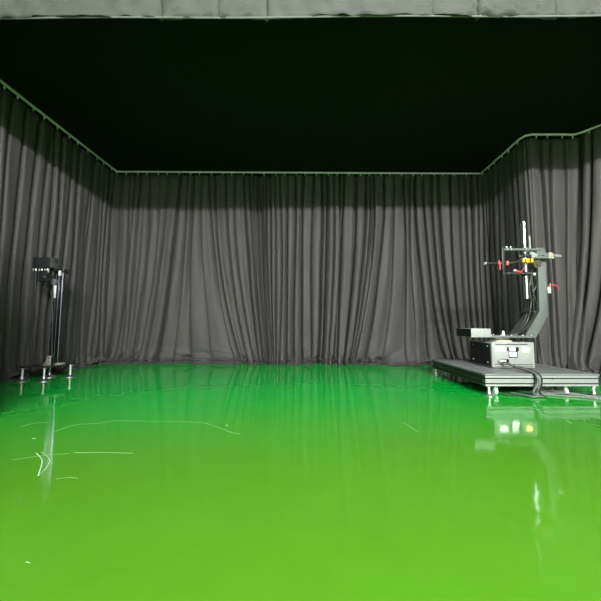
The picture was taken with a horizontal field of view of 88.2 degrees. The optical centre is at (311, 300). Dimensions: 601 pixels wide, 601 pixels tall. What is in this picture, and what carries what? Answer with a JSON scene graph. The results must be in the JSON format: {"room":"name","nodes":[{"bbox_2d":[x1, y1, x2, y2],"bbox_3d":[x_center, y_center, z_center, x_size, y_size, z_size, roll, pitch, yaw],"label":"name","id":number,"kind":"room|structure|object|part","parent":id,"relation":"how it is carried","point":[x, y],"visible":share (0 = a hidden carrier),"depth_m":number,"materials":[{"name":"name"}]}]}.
{"room":"studio","nodes":[
{"label":"studio","id":0,"kind":"room"},
{"bbox_2d":[0,362,600,600],"bbox_3d":[0.395,0.872,-0.090,10.200,0.051,13.950,0,-4,0],"label":"floor","id":1,"kind":"structure","parent":0,"point":[169,481],"depth_m":1.61,"materials":[{"name":"green paint"}]},
{"bbox_2d":[13,257,76,382],"bbox_3d":[-3.961,0.285,4.703,0.558,1.784,0.591,0,-4,0],"label":"stand","id":2,"kind":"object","parent":1,"relation":"on","point":[46,265],"depth_m":4.62,"materials":[{"name":"metal"}]},
{"bbox_3d":[-3.967,0.972,4.657,0.339,0.022,0.597,-1,-4,15],"label":"plate","id":3,"kind":"part","parent":2,"relation":"part of","materials":[{"name":"black metal"}]},
{"bbox_3d":[-3.768,-0.540,4.559,0.002,0.137,0.135,0,-4,0],"label":"plate","id":4,"kind":"part","parent":2,"relation":"part of","materials":[{"name":"grey metal"}]},
{"bbox_2d":[431,359,600,396],"bbox_3d":[2.735,1.067,4.472,1.404,0.262,1.624,0,-4,-1],"label":"platform","id":5,"kind":"object","parent":1,"relation":"on","point":[484,375],"visible":0.86,"depth_m":3.75,"materials":[{"name":"grey metal"}]},
{"bbox_3d":[2.070,1.015,4.458,0.060,0.118,1.440,0,-4,-1],"label":"frame rail","id":6,"kind":"part","parent":5,"relation":"part of","materials":[{"name":"black metal"}]},
{"bbox_2d":[470,340,534,367],"bbox_3d":[2.700,0.758,4.449,0.583,0.350,0.616,0,-4,0],"label":"case","id":7,"kind":"object","parent":5,"relation":"on","point":[483,352],"visible":0.91,"depth_m":4.17,"materials":[{"name":"grey metal"}]},
{"bbox_3d":[2.417,0.756,4.465,0.008,0.305,0.545,0,-4,0],"label":"panel","id":8,"kind":"part","parent":7,"relation":"part of","materials":[{"name":"black metal"}]},
{"bbox_2d":[456,222,561,341],"bbox_3d":[2.776,-0.240,4.374,1.264,1.631,0.554,0,-4,0],"label":"robotic arm","id":9,"kind":"object","parent":7,"relation":"on","point":[540,290],"visible":1,"depth_m":4.24,"materials":[{"name":"grey metal"}]},
{"bbox_3d":[2.144,0.452,4.389,0.008,0.110,0.412,0,-4,0],"label":"panel","id":10,"kind":"part","parent":9,"relation":"part of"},
{"bbox_3d":[2.710,0.504,4.386,0.615,0.028,0.420,0,-4,0],"label":"plate","id":11,"kind":"part","parent":9,"relation":"part of","materials":[{"name":"grey metal"}]},
{"bbox_3d":[2.718,-0.514,4.153,0.208,0.062,0.037,0,-4,3],"label":"link rod","id":12,"kind":"part","parent":9,"relation":"part of","materials":[{"name":"black metal"}]},
{"bbox_3d":[2.752,-0.361,4.144,0.375,0.034,0.034,0,-4,0],"label":"clamp rod","id":13,"kind":"part","parent":9,"relation":"part of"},
{"bbox_3d":[3.058,0.140,4.551,0.371,0.736,0.035,0,-4,0],"label":"arm plate","id":14,"kind":"part","parent":9,"relation":"part of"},
{"bbox_3d":[2.819,-0.685,4.168,0.505,0.034,0.034,0,-4,0],"label":"clamp rod","id":15,"kind":"part","parent":9,"relation":"part of","materials":[{"name":"grey metal"}]},
{"bbox_3d":[3.027,-0.758,4.309,0.026,0.282,0.026,0,-4,0],"label":"thin rod","id":16,"kind":"part","parent":9,"relation":"part of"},
{"bbox_3d":[3.058,-0.493,4.242,0.110,0.110,0.115,0,-4,0],"label":"motor","id":17,"kind":"part","parent":9,"relation":"part of","materials":[{"name":"brown metal"}]},
{"bbox_3d":[3.076,-0.115,4.289,0.352,1.238,0.035,0,-4,0],"label":"arm plate","id":18,"kind":"part","parent":9,"relation":"part of","materials":[{"name":"grey metal"}]},
{"bbox_3d":[2.706,0.727,4.166,0.520,0.220,0.006,0,-4,0],"label":"panel","id":19,"kind":"part","parent":7,"relation":"part of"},
{"bbox_2d":[498,359,546,397],"bbox_3d":[2.473,0.953,3.831,0.374,0.382,0.581,2,-4,-17],"label":"cable bundle","id":20,"kind":"object","parent":7,"relation":"hanging from","point":[539,380],"visible":1,"depth_m":3.65,"materials":[{"name":"black plastic"}]},
{"bbox_3d":[2.755,0.965,3.728,1.390,0.118,0.060,0,-4,-1],"label":"frame rail","id":21,"kind":"part","parent":5,"relation":"part of","materials":[{"name":"grey metal"}]},
{"bbox_2d":[517,388,600,399],"bbox_3d":[3.195,1.130,3.760,1.230,0.037,0.412,-1,-4,19],"label":"cable","id":22,"kind":"object","parent":1,"relation":"on","point":[528,390],"visible":0.88,"depth_m":3.71,"materials":[{"name":"grey rubber"}]},
{"bbox_2d":[0,14,600,177],"bbox_3d":[0.415,-2.933,5.106,10.201,0.030,4.150,0,-4,0],"label":"ceiling","id":23,"kind":"structure","parent":0,"point":[356,94],"depth_m":4.38,"materials":[{"name":"black fabric"}]},
{"bbox_2d":[0,0,600,22],"bbox_3d":[0.416,-2.975,2.957,10.206,0.713,0.136,0,-4,0],"label":"beam","id":24,"kind":"structure","parent":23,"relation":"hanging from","point":[169,10],"depth_m":2.92,"materials":[{"name":"grey fabric"}]},
{"bbox_2d":[0,79,600,176],"bbox_3d":[0.390,-2.881,4.874,9.278,0.084,3.754,0,-4,0],"label":"rail","id":25,"kind":"object","parent":23,"relation":"attached to","point":[1,81],"visible":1,"depth_m":6.64,"materials":[{"name":"grey metal"}]},
{"bbox_2d":[0,87,47,383],"bbox_3d":[-4.358,-0.934,3.852,0.300,4.083,2.052,0,-4,0],"label":"curtain","id":26,"kind":"object","parent":25,"relation":"hanging from","point":[23,136],"visible":1,"depth_m":4.56,"materials":[{"name":"grey fabric"}]},
{"bbox_2d":[26,123,113,377],"bbox_3d":[-4.369,-0.799,5.672,0.413,4.083,1.773,0,-4,2],"label":"curtain","id":27,"kind":"object","parent":25,"relation":"hanging from","point":[76,203],"visible":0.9,"depth_m":5.62,"materials":[{"name":"grey fabric"}]},
{"bbox_2d":[103,173,273,364],"bbox_3d":[-2.611,-0.711,6.734,3.668,4.083,0.638,0,-4,0],"label":"curtain","id":28,"kind":"object","parent":25,"relation":"hanging from","point":[186,283],"visible":0.97,"depth_m":6.65,"materials":[{"name":"grey fabric"}]},
{"bbox_2d":[264,174,373,365],"bbox_3d":[0.158,-0.700,6.694,2.422,4.083,0.659,0,-4,0],"label":"curtain","id":29,"kind":"object","parent":25,"relation":"hanging from","point":[318,228],"visible":1,"depth_m":6.65,"materials":[{"name":"grey fabric"}]},
{"bbox_2d":[354,173,493,365],"bbox_3d":[2.327,-0.693,6.634,2.927,4.083,0.518,0,-4,0],"label":"curtain","id":30,"kind":"object","parent":25,"relation":"hanging from","point":[429,278],"visible":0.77,"depth_m":6.60,"materials":[{"name":"grey fabric"}]},
{"bbox_2d":[485,139,541,363],"bbox_3d":[3.678,-0.749,5.787,0.466,4.083,1.409,-1,-4,11],"label":"curtain","id":31,"kind":"object","parent":25,"relation":"hanging from","point":[509,203],"visible":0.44,"depth_m":5.82,"materials":[{"name":"grey fabric"}]},
{"bbox_2d":[528,135,582,368],"bbox_3d":[4.172,-0.788,5.219,0.952,4.083,0.327,0,-4,0],"label":"curtain","id":32,"kind":"object","parent":25,"relation":"hanging from","point":[556,164],"visible":0.63,"depth_m":5.29,"materials":[{"name":"grey fabric"}]},
{"bbox_2d":[568,127,600,378],"bbox_3d":[4.829,-0.868,4.103,0.773,4.083,2.623,1,-4,-15],"label":"curtain","id":33,"kind":"object","parent":25,"relation":"hanging from","point":[585,353],"visible":0.84,"depth_m":5.09,"materials":[{"name":"grey fabric"}]}
]}

